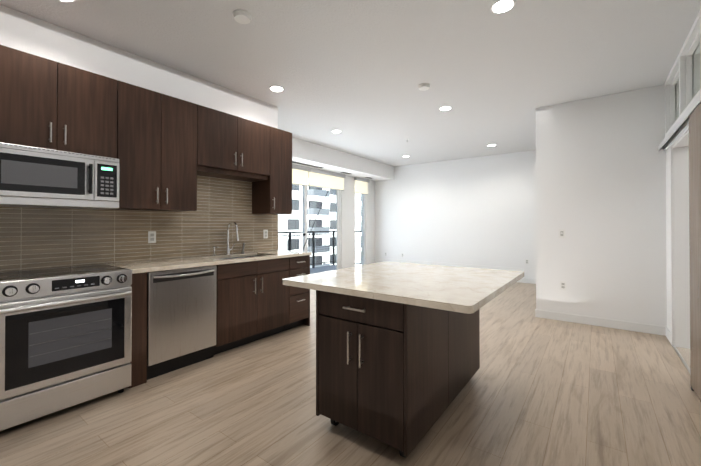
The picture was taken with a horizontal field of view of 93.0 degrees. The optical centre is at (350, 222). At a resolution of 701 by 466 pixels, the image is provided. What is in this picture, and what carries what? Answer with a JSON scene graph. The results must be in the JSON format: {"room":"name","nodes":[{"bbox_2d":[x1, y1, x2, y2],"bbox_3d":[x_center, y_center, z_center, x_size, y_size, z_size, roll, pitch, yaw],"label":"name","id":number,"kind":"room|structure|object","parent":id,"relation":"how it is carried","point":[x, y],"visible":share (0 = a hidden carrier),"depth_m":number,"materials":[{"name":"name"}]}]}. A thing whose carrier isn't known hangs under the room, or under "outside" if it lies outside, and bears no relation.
{"room":"kitchen","nodes":[
{"label":"kitchen","id":0,"kind":"room"},
{"bbox_2d":[0,5,277,271],"bbox_3d":[-2.676,-0.156,2.334,0.140,2.850,5.500,0,-1,36],"label":"wall","id":1,"kind":"structure","parent":0,"point":[23,32],"depth_m":3.01,"materials":[{"name":"white paint"}]},
{"bbox_2d":[0,45,119,160],"bbox_3d":[-2.254,-0.838,2.498,0.348,0.644,0.750,0,-1,36],"label":"upper cabinet","id":2,"kind":"object","parent":1,"relation":"attached to","point":[45,103],"depth_m":2.39,"materials":[{"name":"brown wood"}]},
{"bbox_2d":[0,142,118,209],"bbox_3d":[-2.208,-0.314,2.462,0.438,0.397,0.744,0,-1,36],"label":"microwave","id":3,"kind":"object","parent":2,"relation":"attached to","point":[33,177],"visible":1,"depth_m":2.35,"materials":[{"name":"silver metal"}]},
{"bbox_2d":[0,175,277,271],"bbox_3d":[-1.992,-0.078,3.132,0.009,0.873,3.398,0,-1,36],"label":"tile backsplash","id":4,"kind":"structure","parent":1,"relation":"attached to","point":[34,238],"depth_m":3.10,"materials":[{"name":"beige tile"}]},
{"bbox_2d":[148,231,155,242],"bbox_3d":[-1.919,0.140,3.215,0.008,0.114,0.070,0,-1,36],"label":"outlet","id":5,"kind":"object","parent":4,"relation":"attached to","point":[151,236],"visible":1,"depth_m":3.21,"materials":[{"name":"white plastic"}]},
{"bbox_2d":[263,230,267,237],"bbox_3d":[-1.102,0.148,4.321,0.008,0.114,0.070,0,-1,36],"label":"outlet","id":6,"kind":"object","parent":4,"relation":"attached to","point":[265,233],"visible":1,"depth_m":4.31,"materials":[{"name":"white plastic"}]},
{"bbox_2d":[112,81,199,211],"bbox_3d":[-1.831,-0.636,3.069,0.348,1.040,0.669,0,-1,36],"label":"upper cabinet","id":7,"kind":"object","parent":1,"relation":"attached to","point":[165,150],"depth_m":2.94,"materials":[{"name":"brown wood"}]},
{"bbox_2d":[200,105,271,180],"bbox_3d":[-1.365,-0.856,3.701,0.348,0.590,0.896,0,-1,36],"label":"upper cabinet","id":8,"kind":"object","parent":1,"relation":"attached to","point":[230,145],"depth_m":3.57,"materials":[{"name":"brown wood"}]},
{"bbox_2d":[248,127,291,214],"bbox_3d":[-0.991,-0.628,4.207,0.348,1.040,0.361,0,-1,36],"label":"upper cabinet","id":9,"kind":"object","parent":1,"relation":"attached to","point":[272,195],"depth_m":4.08,"materials":[{"name":"brown wood"}]},
{"bbox_2d":[292,137,393,180],"bbox_3d":[-0.540,-1.371,7.291,0.620,0.350,5.000,0,-1,36],"label":"soffit","id":10,"kind":"structure","parent":0,"point":[324,158],"depth_m":7.24,"materials":[{"name":"white paint"}]},
{"bbox_2d":[309,168,345,190],"bbox_3d":[-0.525,-0.567,7.738,0.083,1.249,1.255,0,-1,36],"label":"roller blind","id":11,"kind":"object","parent":10,"relation":"hanging from","point":[318,178],"visible":0.94,"depth_m":7.69,"materials":[{"name":"beige fabric"}]},
{"bbox_2d":[292,161,371,178],"bbox_3d":[-0.350,-1.191,7.648,0.100,0.004,3.100,0,-1,36],"label":"ceiling vent","id":12,"kind":"object","parent":10,"relation":"in","point":[321,167],"visible":0.83,"depth_m":7.07,"materials":[{"name":"grey"}]},
{"bbox_2d":[354,177,369,194],"bbox_3d":[0.308,-0.559,8.866,0.083,1.249,0.610,0,-1,36],"label":"roller blind","id":13,"kind":"object","parent":10,"relation":"hanging from","point":[361,185],"visible":1,"depth_m":8.85,"materials":[{"name":"beige fabric"}]},
{"bbox_2d":[0,282,700,465],"bbox_3d":[-0.190,1.338,3.595,6.150,0.120,11.100,0,-1,36],"label":"floor","id":14,"kind":"structure","parent":0,"point":[536,391],"depth_m":2.20,"materials":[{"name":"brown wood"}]},
{"bbox_2d":[0,264,131,430],"bbox_3d":[-2.089,0.810,2.368,0.697,0.918,0.746,0,-1,36],"label":"range","id":15,"kind":"object","parent":14,"relation":"on","point":[65,337],"visible":1,"depth_m":2.18,"materials":[{"name":"silver metal"}]},
{"bbox_2d":[147,265,216,379],"bbox_3d":[-1.644,0.836,3.041,0.613,0.875,0.596,0,-1,36],"label":"dishwasher","id":16,"kind":"object","parent":14,"relation":"on","point":[181,318],"visible":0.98,"depth_m":2.85,"materials":[{"name":"silver metal"}]},
{"bbox_2d":[214,271,291,354],"bbox_3d":[-1.223,0.948,3.671,0.598,0.661,0.910,0,-1,36],"label":"base cabinet","id":17,"kind":"object","parent":14,"relation":"on","point":[257,300],"depth_m":3.43,"materials":[{"name":"brown wood"}]},
{"bbox_2d":[256,255,309,327],"bbox_3d":[-0.849,0.842,4.179,0.598,0.880,0.346,0,-1,36],"label":"base cabinet","id":18,"kind":"object","parent":14,"relation":"on","point":[299,265],"depth_m":3.96,"materials":[{"name":"brown wood"}]},
{"bbox_2d":[104,221,311,273],"bbox_3d":[-1.741,0.285,2.944,0.633,0.615,3.398,0,-1,36],"label":"countertop","id":19,"kind":"structure","parent":18,"relation":"on","point":[227,257],"depth_m":3.25,"materials":[{"name":"beige stone"}]},
{"bbox_2d":[212,221,244,255],"bbox_3d":[-1.326,0.174,3.773,0.226,0.381,0.412,0,-1,36],"label":"faucet","id":20,"kind":"object","parent":19,"relation":"on","point":[228,250],"depth_m":3.80,"materials":[{"name":"silver metal"}]},
{"bbox_2d":[221,255,259,259],"bbox_3d":[-1.195,0.498,3.654,0.434,0.199,0.754,0,-1,36],"label":"sink basin","id":21,"kind":"object","parent":19,"relation":"in","point":[228,256],"depth_m":3.83,"materials":[{"name":"silver metal"}]},
{"bbox_2d":[313,289,479,457],"bbox_3d":[0.410,0.839,2.366,0.620,0.860,1.332,0,-1,36],"label":"kitchen island","id":22,"kind":"object","parent":14,"relation":"on","point":[397,355],"depth_m":1.86,"materials":[{"name":"brown wood"}]},
{"bbox_2d":[283,261,523,312],"bbox_3d":[0.440,0.391,2.367,1.230,0.035,1.360,0,-1,36],"label":"island countertop","id":23,"kind":"structure","parent":22,"relation":"on","point":[452,289],"depth_m":2.06,"materials":[{"name":"beige stone"}]},
{"bbox_2d":[676,347,689,367],"bbox_3d":[3.112,1.270,2.998,0.128,0.006,0.914,0,-1,36],"label":"carpet","id":24,"kind":"object","parent":14,"relation":"on","point":[685,353],"visible":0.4,"depth_m":3.22,"materials":[{"name":"beige carpet"}]},
{"bbox_2d":[0,0,700,166],"bbox_3d":[1.443,-1.656,2.411,10.210,0.150,11.100,0,-1,36],"label":"ceiling","id":25,"kind":"structure","parent":0,"point":[356,72],"depth_m":3.13,"materials":[{"name":"white paint"}]},
{"bbox_2d":[60,0,75,2],"bbox_3d":[-2.004,-1.578,2.296,0.170,0.007,0.170,0,-1,36],"label":"recessed light","id":26,"kind":"object","parent":25,"relation":"in","point":[70,1],"visible":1,"depth_m":2.37,"materials":[{"name":"white"}]},
{"bbox_2d":[233,9,251,23],"bbox_3d":[-0.824,-1.562,2.530,0.140,0.034,0.140,0,-1,36],"label":"smoke detector","id":27,"kind":"object","parent":25,"relation":"attached to","point":[240,16],"visible":0.98,"depth_m":2.50,"materials":[{"name":"white plastic"}]},
{"bbox_2d":[269,85,283,91],"bbox_3d":[-0.864,-1.566,3.890,0.170,0.007,0.170,0,-1,36],"label":"recessed light","id":28,"kind":"object","parent":25,"relation":"in","point":[275,88],"visible":1,"depth_m":3.88,"materials":[{"name":"white"}]},
{"bbox_2d":[418,83,429,90],"bbox_3d":[0.843,-1.553,3.811,0.140,0.034,0.140,0,-1,36],"label":"smoke detector","id":29,"kind":"object","parent":25,"relation":"attached to","point":[423,86],"visible":1,"depth_m":3.78,"materials":[{"name":"white plastic"}]},
{"bbox_2d":[439,106,451,110],"bbox_3d":[1.297,-1.562,4.545,0.170,0.007,0.170,0,-1,36],"label":"recessed light","id":30,"kind":"object","parent":25,"relation":"in","point":[444,108],"visible":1,"depth_m":4.54,"materials":[{"name":"white"}]},
{"bbox_2d":[490,0,515,13],"bbox_3d":[1.109,-1.577,2.421,0.170,0.007,0.170,0,-1,36],"label":"recessed light","id":31,"kind":"object","parent":25,"relation":"in","point":[500,6],"visible":1,"depth_m":2.42,"materials":[{"name":"white"}]},
{"bbox_2d":[341,176,374,268],"bbox_3d":[-0.845,-0.119,7.508,0.140,2.850,5.000,0,-1,36],"label":"wall","id":32,"kind":"structure","parent":0,"point":[348,227],"depth_m":8.61,"materials":[{"name":"white paint"}]},
{"bbox_2d":[278,186,340,270],"bbox_3d":[-0.986,0.094,7.287,0.114,2.420,2.440,0,-1,36],"label":"window frame","id":33,"kind":"structure","parent":32,"relation":"in","point":[337,230],"depth_m":7.74,"materials":[{"name":"white plastic"}]},
{"bbox_2d":[292,164,309,224],"bbox_3d":[-1.273,-0.574,6.724,0.083,1.249,1.245,0,-1,36],"label":"roller blind","id":34,"kind":"object","parent":33,"relation":"attached to","point":[300,175],"visible":0.48,"depth_m":7.04,"materials":[{"name":"beige fabric"}]},
{"bbox_2d":[355,194,364,264],"bbox_3d":[0.213,0.106,8.932,0.090,2.420,0.530,0,-1,36],"label":"window","id":35,"kind":"structure","parent":32,"relation":"in","point":[363,229],"depth_m":9.09,"materials":[{"name":"clear glass"}]},
{"bbox_2d":[375,150,535,278],"bbox_3d":[4.668,-0.126,6.633,10.050,2.850,0.140,0,-1,36],"label":"wall","id":36,"kind":"structure","parent":0,"point":[476,212],"depth_m":8.00,"materials":[{"name":"white paint"}]},
{"bbox_2d":[517,278,535,283],"bbox_3d":[2.989,1.258,7.767,5.709,0.100,0.012,0,-1,36],"label":"baseboard","id":37,"kind":"structure","parent":36,"relation":"attached to","point":[524,280],"depth_m":7.15,"materials":[{"name":"white wood"}]},
{"bbox_2d":[535,85,666,326],"bbox_3d":[3.098,-0.143,4.212,1.300,2.850,0.140,0,-1,36],"label":"wall","id":38,"kind":"structure","parent":0,"point":[601,180],"depth_m":4.10,"materials":[{"name":"white paint"}]},
{"bbox_2d":[559,229,564,237],"bbox_3d":[2.771,0.143,4.356,0.070,0.114,0.012,0,-1,36],"label":"light switch","id":39,"kind":"object","parent":38,"relation":"attached to","point":[561,233],"visible":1,"depth_m":4.35,"materials":[{"name":"white plastic"}]},
{"bbox_2d":[560,281,565,289],"bbox_3d":[2.780,0.823,4.347,0.070,0.114,0.008,0,-1,36],"label":"outlet","id":40,"kind":"object","parent":38,"relation":"attached to","point":[562,285],"visible":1,"depth_m":4.34,"materials":[{"name":"white plastic"}]},
{"bbox_2d":[535,309,664,335],"bbox_3d":[3.047,1.232,4.144,1.311,0.100,0.012,0,-1,36],"label":"baseboard","id":41,"kind":"structure","parent":38,"relation":"attached to","point":[636,327],"depth_m":4.09,"materials":[{"name":"white wood"}]},
{"bbox_2d":[666,100,675,331],"bbox_3d":[2.228,-0.160,1.821,0.140,2.850,10.500,0,-1,36],"label":"wall","id":42,"kind":"structure","parent":0,"point":[668,235],"depth_m":3.66,"materials":[{"name":"white paint"}]},
{"bbox_2d":[665,327,670,342],"bbox_3d":[3.462,1.228,3.612,0.011,0.100,0.320,0,-1,36],"label":"baseboard","id":43,"kind":"structure","parent":42,"relation":"attached to","point":[667,333],"depth_m":3.63,"materials":[{"name":"white wood"}]},
{"bbox_2d":[658,92,700,401],"bbox_3d":[2.686,0.163,2.611,0.061,2.215,2.918,0,-1,36],"label":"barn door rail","id":44,"kind":"object","parent":42,"relation":"attached to","point":[691,116],"visible":0.98,"depth_m":2.44,"materials":[{"name":"silver metal"}]},
{"bbox_2d":[669,124,689,348],"bbox_3d":[3.101,0.209,3.014,0.154,2.130,1.080,0,-1,36],"label":"door frame","id":45,"kind":"structure","parent":42,"relation":"attached to","point":[679,239],"depth_m":3.39,"materials":[{"name":"white wood"}]},
{"bbox_2d":[673,346,689,373],"bbox_3d":[3.050,1.271,3.043,0.024,0.005,0.914,0,-1,36],"label":"trim","id":46,"kind":"structure","parent":42,"relation":"attached to","point":[682,359],"depth_m":3.08,"materials":[{"name":"white wood"}]},
{"bbox_2d":[665,9,700,136],"bbox_3d":[2.647,-1.266,2.397,0.164,0.630,3.210,0,-1,36],"label":"window","id":47,"kind":"structure","parent":42,"relation":"in","point":[683,85],"depth_m":3.04,"materials":[{"name":"white"}]},
{"label":"outside","id":48,"kind":"structure","parent":0,"visible":0},
{"bbox_2d":[310,265,335,273],"bbox_3d":[-1.345,1.446,8.270,1.578,0.230,4.750,0,-1,36],"label":"deck","id":49,"kind":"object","parent":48,"point":[324,268],"depth_m":9.50,"materials":[{"name":"grey concrete"}]},
{"bbox_2d":[278,231,333,267],"bbox_3d":[-1.931,0.789,8.707,0.050,1.090,4.750,0,-1,36],"label":"balcony railing","id":50,"kind":"object","parent":49,"relation":"on","point":[312,238],"depth_m":9.82,"materials":[{"name":"grey metal"}]},
{"bbox_2d":[334,231,361,264],"bbox_3d":[0.087,0.800,10.135,1.483,1.090,0.055,0,-1,36],"label":"balcony railing","id":51,"kind":"object","parent":49,"relation":"on","point":[334,231],"depth_m":10.56,"materials":[{"name":"grey metal"}]},
{"bbox_3d":[-4.613,19.731,52.908,56.500,0.200,120.000,0,-1,36],"label":"street","id":52,"kind":"object","parent":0,"visible":0},
{"bbox_2d":[278,184,361,267],"bbox_3d":[-3.099,-0.953,64.368,9.500,42.670,100.000,0,-1,36],"label":"building","id":53,"kind":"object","parent":52,"relation":"on","point":[325,217],"depth_m":54.57,"materials":[{"name":"grey"}]}
]}

